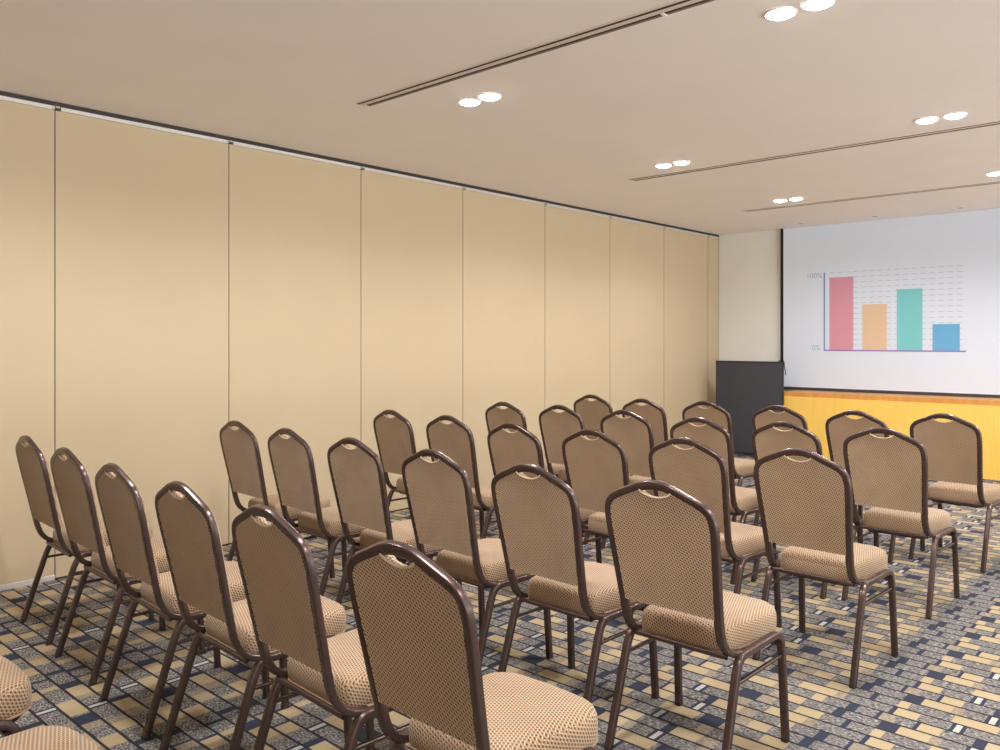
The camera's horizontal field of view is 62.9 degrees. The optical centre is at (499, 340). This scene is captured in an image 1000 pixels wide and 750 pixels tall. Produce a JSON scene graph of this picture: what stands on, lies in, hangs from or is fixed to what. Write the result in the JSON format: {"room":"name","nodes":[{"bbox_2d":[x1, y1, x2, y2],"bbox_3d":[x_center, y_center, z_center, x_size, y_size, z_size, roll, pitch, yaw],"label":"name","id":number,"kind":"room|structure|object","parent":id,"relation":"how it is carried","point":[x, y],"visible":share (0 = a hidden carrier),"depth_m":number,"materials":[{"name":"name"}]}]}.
{"room":"conference room","nodes":[
{"label":"conference room","id":0,"kind":"room"},
{"bbox_2d":[0,0,999,234],"bbox_3d":[1.927,-1.450,2.777,9.900,0.100,13.500,0,0,42],"label":"ceiling","id":1,"kind":"structure","parent":0,"point":[717,82],"depth_m":4.58,"materials":[{"name":"white paint"}]},
{"bbox_2d":[458,98,480,105],"bbox_3d":[-0.178,-1.390,4.773,0.136,0.019,0.136,0,0,42],"label":"recessed light","id":2,"kind":"object","parent":1,"relation":"in","point":[465,101],"visible":1,"depth_m":4.74,"materials":[{"name":"white"}]},
{"bbox_2d":[478,92,500,100],"bbox_3d":[-0.060,-1.390,4.665,0.136,0.019,0.136,0,0,42],"label":"recessed light","id":3,"kind":"object","parent":1,"relation":"in","point":[487,96],"visible":1,"depth_m":4.63,"materials":[{"name":"white"}]},
{"bbox_2d":[355,0,714,105],"bbox_3d":[1.717,-1.395,2.521,6.865,0.010,0.095,0,0,42],"label":"ceiling vent","id":4,"kind":"object","parent":1,"relation":"in","point":[665,10],"visible":1,"depth_m":3.88,"materials":[{"name":"beige metal"}]},
{"bbox_2d":[655,163,671,167],"bbox_3d":[1.302,-1.390,6.498,0.136,0.019,0.136,0,0,42],"label":"recessed light","id":5,"kind":"object","parent":1,"relation":"in","point":[661,165],"visible":1,"depth_m":6.46,"materials":[{"name":"white"}]},
{"bbox_2d":[673,160,690,164],"bbox_3d":[1.421,-1.390,6.390,0.136,0.019,0.136,0,0,42],"label":"recessed light","id":6,"kind":"object","parent":1,"relation":"in","point":[679,162],"visible":1,"depth_m":6.36,"materials":[{"name":"white"}]},
{"bbox_2d":[763,6,796,20],"bbox_3d":[1.195,-1.390,3.484,0.136,0.019,0.136,0,0,42],"label":"recessed light","id":7,"kind":"object","parent":1,"relation":"in","point":[783,12],"visible":1,"depth_m":3.46,"materials":[{"name":"white"}]},
{"bbox_2d":[773,199,786,202],"bbox_3d":[2.786,-1.390,8.123,0.136,0.019,0.136,0,0,42],"label":"recessed light","id":8,"kind":"object","parent":1,"relation":"in","point":[776,200],"visible":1,"depth_m":8.09,"materials":[{"name":"white"}]},
{"bbox_2d":[789,197,802,200],"bbox_3d":[2.904,-1.390,8.015,0.136,0.019,0.136,0,0,42],"label":"recessed light","id":9,"kind":"object","parent":1,"relation":"in","point":[793,198],"visible":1,"depth_m":7.98,"materials":[{"name":"white"}]},
{"bbox_2d":[628,120,999,180],"bbox_3d":[3.702,-1.397,4.759,6.950,0.005,0.093,0,0,42],"label":"ceiling vent","id":10,"kind":"object","parent":1,"relation":"in","point":[992,123],"visible":1,"depth_m":5.95,"materials":[{"name":"beige metal"}]},
{"bbox_2d":[800,0,834,10],"bbox_3d":[1.313,-1.390,3.377,0.136,0.019,0.136,0,0,42],"label":"recessed light","id":11,"kind":"object","parent":1,"relation":"in","point":[811,5],"visible":1,"depth_m":3.36,"materials":[{"name":"white"}]},
{"bbox_2d":[742,181,999,211],"bbox_3d":[5.211,-1.397,6.441,6.990,0.005,0.093,0,0,42],"label":"ceiling vent","id":12,"kind":"object","parent":1,"relation":"in","point":[995,182],"visible":1,"depth_m":7.86,"materials":[{"name":"beige metal"}]},
{"bbox_2d":[915,117,938,123],"bbox_3d":[2.696,-1.390,5.162,0.136,0.019,0.136,0,0,42],"label":"recessed light","id":13,"kind":"object","parent":1,"relation":"in","point":[924,120],"visible":1,"depth_m":5.13,"materials":[{"name":"white"}]},
{"bbox_2d":[942,112,967,118],"bbox_3d":[2.814,-1.390,5.054,0.136,0.019,0.136,0,0,42],"label":"recessed light","id":14,"kind":"object","parent":1,"relation":"in","point":[954,115],"visible":1,"depth_m":5.03,"materials":[{"name":"white"}]},
{"bbox_2d":[986,171,999,175],"bbox_3d":[4.126,-1.390,6.809,0.136,0.019,0.136,0,0,42],"label":"recessed light","id":15,"kind":"object","parent":1,"relation":"in","point":[996,173],"visible":1,"depth_m":6.78,"materials":[{"name":"white"}]},
{"bbox_2d":[0,453,999,749],"bbox_3d":[1.927,1.450,2.777,9.900,0.100,13.500,0,0,42],"label":"floor","id":16,"kind":"structure","parent":0,"point":[941,691],"depth_m":3.44,"materials":[{"name":"carpet"}]},
{"bbox_2d":[0,655,31,736],"bbox_3d":[-1.589,0.924,2.168,0.448,0.951,0.569,0,0,42],"label":"banquet chair","id":17,"kind":"object","parent":16,"relation":"on","point":[15,685],"visible":0.88,"depth_m":2.21,"materials":[{"name":"beige fabric"}]},
{"bbox_2d":[0,726,99,749],"bbox_3d":[-1.133,0.924,1.704,0.448,0.951,0.569,0,0,42],"label":"banquet chair","id":18,"kind":"object","parent":16,"relation":"on","point":[44,737],"visible":1,"depth_m":1.90,"materials":[{"name":"beige fabric"}]},
{"bbox_2d":[15,435,154,645],"bbox_3d":[-2.064,0.924,4.080,0.569,0.951,0.449,0,0,-45],"label":"banquet chair","id":19,"kind":"object","parent":16,"relation":"on","point":[34,467],"visible":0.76,"depth_m":3.90,"materials":[{"name":"beige fabric"}]},
{"bbox_2d":[50,447,205,685],"bbox_3d":[-1.649,0.924,3.642,0.448,0.951,0.569,0,0,44],"label":"banquet chair","id":20,"kind":"object","parent":16,"relation":"on","point":[73,484],"visible":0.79,"depth_m":3.47,"materials":[{"name":"beige fabric"}]},
{"bbox_2d":[95,463,269,739],"bbox_3d":[-1.232,0.924,3.192,0.569,0.951,0.449,0,0,-45],"label":"banquet chair","id":21,"kind":"object","parent":16,"relation":"on","point":[122,505],"visible":0.79,"depth_m":3.03,"materials":[{"name":"beige fabric"}]},
{"bbox_2d":[155,481,351,749],"bbox_3d":[-0.837,0.924,2.804,0.448,0.951,0.569,0,0,45],"label":"banquet chair","id":22,"kind":"object","parent":16,"relation":"on","point":[189,530],"visible":0.78,"depth_m":2.65,"materials":[{"name":"beige fabric"}]},
{"bbox_2d":[219,420,334,578],"bbox_3d":[-1.308,0.924,4.810,0.449,0.951,0.569,0,0,44],"label":"banquet chair","id":23,"kind":"object","parent":16,"relation":"on","point":[240,447],"visible":0.54,"depth_m":4.66,"materials":[{"name":"beige fabric"}]},
{"bbox_2d":[267,428,366,595],"bbox_3d":[-0.913,0.924,4.406,0.569,0.951,0.449,0,0,-45],"label":"banquet chair","id":24,"kind":"object","parent":16,"relation":"on","point":[291,458],"visible":0.75,"depth_m":4.24,"materials":[{"name":"beige fabric"}]},
{"bbox_2d":[232,504,409,749],"bbox_3d":[-0.452,0.924,2.420,0.569,0.951,0.448,0,0,-45],"label":"banquet chair","id":25,"kind":"object","parent":16,"relation":"on","point":[276,564],"visible":0.84,"depth_m":2.26,"materials":[{"name":"beige fabric"}]},
{"bbox_2d":[327,437,461,603],"bbox_3d":[-0.507,0.924,3.996,0.448,0.951,0.569,0,0,44],"label":"banquet chair","id":26,"kind":"object","parent":16,"relation":"on","point":[357,474],"visible":0.71,"depth_m":3.85,"materials":[{"name":"beige fabric"}]},
{"bbox_2d":[373,409,415,505],"bbox_3d":[-0.523,0.924,5.532,0.569,0.951,0.448,0,0,-44],"label":"banquet chair","id":27,"kind":"object","parent":16,"relation":"on","point":[394,436],"visible":0.46,"depth_m":5.39,"materials":[{"name":"beige fabric"}]},
{"bbox_2d":[426,415,496,559],"bbox_3d":[-0.132,0.924,5.144,0.448,0.951,0.569,0,0,45],"label":"banquet chair","id":28,"kind":"object","parent":16,"relation":"on","point":[455,439],"visible":0.62,"depth_m":4.94,"materials":[{"name":"beige fabric"}]},
{"bbox_2d":[347,540,600,749],"bbox_3d":[-0.043,0.924,2.025,0.448,0.951,0.569,0,0,43],"label":"banquet chair","id":29,"kind":"object","parent":16,"relation":"on","point":[416,624],"visible":1,"depth_m":1.89,"materials":[{"name":"beige fabric"}]},
{"bbox_2d":[402,449,552,665],"bbox_3d":[-0.098,0.924,3.587,0.448,0.951,0.569,0,0,44],"label":"banquet chair","id":30,"kind":"object","parent":16,"relation":"on","point":[439,497],"visible":0.76,"depth_m":3.43,"materials":[{"name":"beige fabric"}]},
{"bbox_2d":[485,402,564,524],"bbox_3d":[0.218,0.924,6.225,0.569,0.951,0.448,0,0,-44],"label":"banquet chair","id":31,"kind":"object","parent":16,"relation":"on","point":[495,416],"visible":0.2,"depth_m":6.07,"materials":[{"name":"beige fabric"}]},
{"bbox_2d":[487,422,601,563],"bbox_3d":[0.258,0.924,4.672,0.569,0.951,0.449,0,0,-43],"label":"banquet chair","id":32,"kind":"object","parent":16,"relation":"on","point":[507,449],"visible":0.44,"depth_m":4.52,"materials":[{"name":"beige fabric"}]},
{"bbox_2d":[539,405,588,544],"bbox_3d":[0.610,0.924,5.935,0.569,0.951,0.448,0,0,-44],"label":"banquet chair","id":33,"kind":"object","parent":16,"relation":"on","point":[555,426],"visible":0.45,"depth_m":5.82,"materials":[{"name":"beige fabric"}]},
{"bbox_2d":[491,463,659,702],"bbox_3d":[0.294,0.924,3.186,0.448,0.951,0.569,0,0,44],"label":"banquet chair","id":34,"kind":"object","parent":16,"relation":"on","point":[538,519],"visible":0.92,"depth_m":3.04,"materials":[{"name":"beige fabric"}]},
{"bbox_2d":[573,394,612,439],"bbox_3d":[0.960,0.924,7.037,0.569,0.951,0.448,0,0,-44],"label":"banquet chair","id":35,"kind":"object","parent":16,"relation":"on","point":[592,413],"visible":0.27,"depth_m":6.87,"materials":[{"name":"beige fabric"}]},
{"bbox_2d":[562,429,633,623],"bbox_3d":[0.657,0.924,4.349,0.569,0.951,0.448,0,0,-44],"label":"banquet chair","id":36,"kind":"object","parent":16,"relation":"on","point":[594,468],"visible":0.42,"depth_m":4.21,"materials":[{"name":"beige fabric"}]},
{"bbox_2d":[600,410,653,548],"bbox_3d":[1.004,0.924,5.521,0.569,0.951,0.448,0,0,-44],"label":"banquet chair","id":37,"kind":"object","parent":16,"relation":"on","point":[634,432],"visible":0.38,"depth_m":5.33,"materials":[{"name":"beige fabric"}]},
{"bbox_2d":[622,398,667,475],"bbox_3d":[1.306,0.924,6.558,0.569,0.951,0.448,0,0,-43],"label":"banquet chair","id":38,"kind":"object","parent":16,"relation":"on","point":[653,413],"visible":0.3,"depth_m":6.33,"materials":[{"name":"beige fabric"}]},
{"bbox_2d":[604,480,789,749],"bbox_3d":[0.684,0.924,2.830,0.448,0.951,0.569,0,0,43],"label":"banquet chair","id":39,"kind":"object","parent":16,"relation":"on","point":[666,550],"visible":1,"depth_m":2.69,"materials":[{"name":"beige fabric"}]},
{"bbox_2d":[648,437,781,627],"bbox_3d":[1.049,0.924,3.991,0.569,0.951,0.448,0,0,-44],"label":"banquet chair","id":40,"kind":"object","parent":16,"relation":"on","point":[699,471],"visible":0.53,"depth_m":3.81,"materials":[{"name":"beige fabric"}]},
{"bbox_2d":[682,401,754,521],"bbox_3d":[1.728,0.924,6.295,0.569,0.951,0.448,0,0,-43],"label":"banquet chair","id":41,"kind":"object","parent":16,"relation":"on","point":[743,468],"visible":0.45,"depth_m":6.11,"materials":[{"name":"beige fabric"}]},
{"bbox_2d":[670,417,775,584],"bbox_3d":[1.369,0.924,5.018,0.569,0.951,0.448,0,0,-43],"label":"banquet chair","id":42,"kind":"object","parent":16,"relation":"on","point":[743,501],"visible":0.46,"depth_m":4.81,"materials":[{"name":"beige fabric"}]},
{"bbox_2d":[716,360,785,454],"bbox_3d":[3.085,0.813,9.986,0.899,1.174,0.360,0,0,42],"label":"display panel","id":43,"kind":"object","parent":16,"relation":"on","point":[743,388],"visible":0.62,"depth_m":9.95,"materials":[{"name":"grey laminate"}]},
{"bbox_2d":[752,405,807,525],"bbox_3d":[2.144,0.924,5.887,0.569,0.951,0.449,0,0,-41],"label":"banquet chair","id":44,"kind":"object","parent":16,"relation":"on","point":[764,416],"visible":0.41,"depth_m":5.72,"materials":[{"name":"beige fabric"}]},
{"bbox_2d":[751,421,862,598],"bbox_3d":[1.790,0.924,4.755,0.569,0.951,0.448,0,0,-42],"label":"banquet chair","id":45,"kind":"object","parent":16,"relation":"on","point":[767,439],"visible":0.3,"depth_m":4.59,"materials":[{"name":"beige fabric"}]},
{"bbox_2d":[752,448,897,688],"bbox_3d":[1.438,0.924,3.611,0.448,0.951,0.569,0,0,45],"label":"banquet chair","id":46,"kind":"object","parent":16,"relation":"on","point":[806,506],"visible":0.98,"depth_m":3.47,"materials":[{"name":"beige fabric"}]},
{"bbox_2d":[825,410,924,563],"bbox_3d":[2.503,0.924,5.461,0.569,0.951,0.448,0,0,-40],"label":"banquet chair","id":47,"kind":"object","parent":16,"relation":"on","point":[838,427],"visible":0.32,"depth_m":5.36,"materials":[{"name":"beige fabric"}]},
{"bbox_2d":[841,427,959,619],"bbox_3d":[2.174,0.924,4.433,0.448,0.951,0.569,0,0,45],"label":"banquet chair","id":48,"kind":"object","parent":16,"relation":"on","point":[889,475],"visible":0.97,"depth_m":4.29,"materials":[{"name":"beige fabric"}]},
{"bbox_2d":[908,413,999,573],"bbox_3d":[2.952,0.924,5.240,0.569,0.951,0.449,0,0,-41],"label":"banquet chair","id":49,"kind":"object","parent":16,"relation":"on","point":[954,448],"visible":0.82,"depth_m":5.08,"materials":[{"name":"beige fabric"}]},
{"bbox_2d":[718,229,791,390],"bbox_3d":[6.491,0.000,7.635,9.710,2.800,0.170,0,0,42],"label":"wall","id":50,"kind":"structure","parent":0,"point":[749,262],"depth_m":10.51,"materials":[{"name":"beige paint"}]},
{"bbox_2d":[780,208,999,397],"bbox_3d":[5.226,-0.399,8.613,4.669,1.994,0.042,0,0,42],"label":"projection screen","id":51,"kind":"object","parent":50,"relation":"attached to","point":[903,305],"visible":1,"depth_m":9.29,"materials":[{"name":"white fabric"}]},
{"bbox_2d":[784,396,999,479],"bbox_3d":[6.693,1.028,7.004,8.560,0.745,0.490,0,0,42],"label":"wall panel","id":52,"kind":"object","parent":50,"relation":"attached to","point":[898,416],"depth_m":8.82,"materials":[{"name":"yellow wood"}]},
{"bbox_2d":[784,390,999,405],"bbox_3d":[6.697,0.627,7.008,8.560,0.055,0.478,0,0,42],"label":"trim","id":53,"kind":"structure","parent":50,"relation":"attached to","point":[986,401],"depth_m":8.94,"materials":[{"name":"brown wood"}]},
{"bbox_3d":[-1.659,0.000,6.051,0.190,2.800,13.500,0,0,42],"label":"wall","id":54,"kind":"structure","parent":0,"visible":0},
{"bbox_2d":[0,95,54,590],"bbox_3d":[-2.999,0.012,4.388,0.063,2.774,1.113,0,0,42],"label":"partition panel","id":55,"kind":"object","parent":54,"relation":"attached to","point":[27,128],"visible":1,"depth_m":4.67,"materials":[{"name":"beige plastic"}]},
{"bbox_2d":[54,106,228,579],"bbox_3d":[-2.249,0.012,5.210,0.063,2.774,1.105,0,0,42],"label":"partition panel","id":56,"kind":"object","parent":54,"relation":"attached to","point":[142,210],"visible":0.83,"depth_m":5.16,"materials":[{"name":"beige plastic"}]},
{"bbox_2d":[228,140,360,544],"bbox_3d":[-1.494,0.012,6.037,0.063,2.774,1.129,0,0,42],"label":"partition panel","id":57,"kind":"object","parent":54,"relation":"attached to","point":[295,219],"visible":0.64,"depth_m":6.00,"materials":[{"name":"beige plastic"}]},
{"bbox_2d":[0,91,718,236],"bbox_3d":[-1.621,-1.388,5.902,0.066,0.024,13.330,0,0,42],"label":"trim","id":58,"kind":"structure","parent":54,"relation":"attached to","point":[3,93],"depth_m":5.95,"materials":[{"name":"brown metal"}]},
{"bbox_2d":[361,167,462,511],"bbox_3d":[-0.729,0.012,6.874,0.063,2.774,1.132,0,0,42],"label":"partition panel","id":59,"kind":"object","parent":54,"relation":"attached to","point":[412,227],"visible":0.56,"depth_m":6.81,"materials":[{"name":"beige plastic"}]},
{"bbox_2d":[463,187,544,481],"bbox_3d":[0.042,0.012,7.719,0.063,2.774,1.150,0,0,42],"label":"partition panel","id":60,"kind":"object","parent":54,"relation":"attached to","point":[504,235],"visible":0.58,"depth_m":7.66,"materials":[{"name":"beige plastic"}]},
{"bbox_2d":[545,203,609,458],"bbox_3d":[0.810,0.012,8.560,0.063,2.774,1.122,0,0,42],"label":"partition panel","id":61,"kind":"object","parent":54,"relation":"attached to","point":[577,242],"visible":0.61,"depth_m":8.50,"materials":[{"name":"beige plastic"}]},
{"bbox_2d":[610,216,663,416],"bbox_3d":[1.569,0.012,9.390,0.063,2.774,1.122,0,0,42],"label":"partition panel","id":62,"kind":"object","parent":54,"relation":"attached to","point":[636,247],"visible":0.62,"depth_m":9.35,"materials":[{"name":"beige plastic"}]},
{"bbox_2d":[664,226,707,439],"bbox_3d":[2.314,0.012,10.206,0.063,2.774,1.081,0,0,42],"label":"partition panel","id":63,"kind":"object","parent":54,"relation":"attached to","point":[685,252],"visible":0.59,"depth_m":10.15,"materials":[{"name":"beige plastic"}]},
{"bbox_2d":[708,235,718,407],"bbox_3d":[2.775,0.012,10.715,0.058,2.774,0.287,0,0,42],"label":"partition panel","id":64,"kind":"object","parent":54,"relation":"attached to","point":[713,241],"visible":0.48,"depth_m":10.70,"materials":[{"name":"beige plastic"}]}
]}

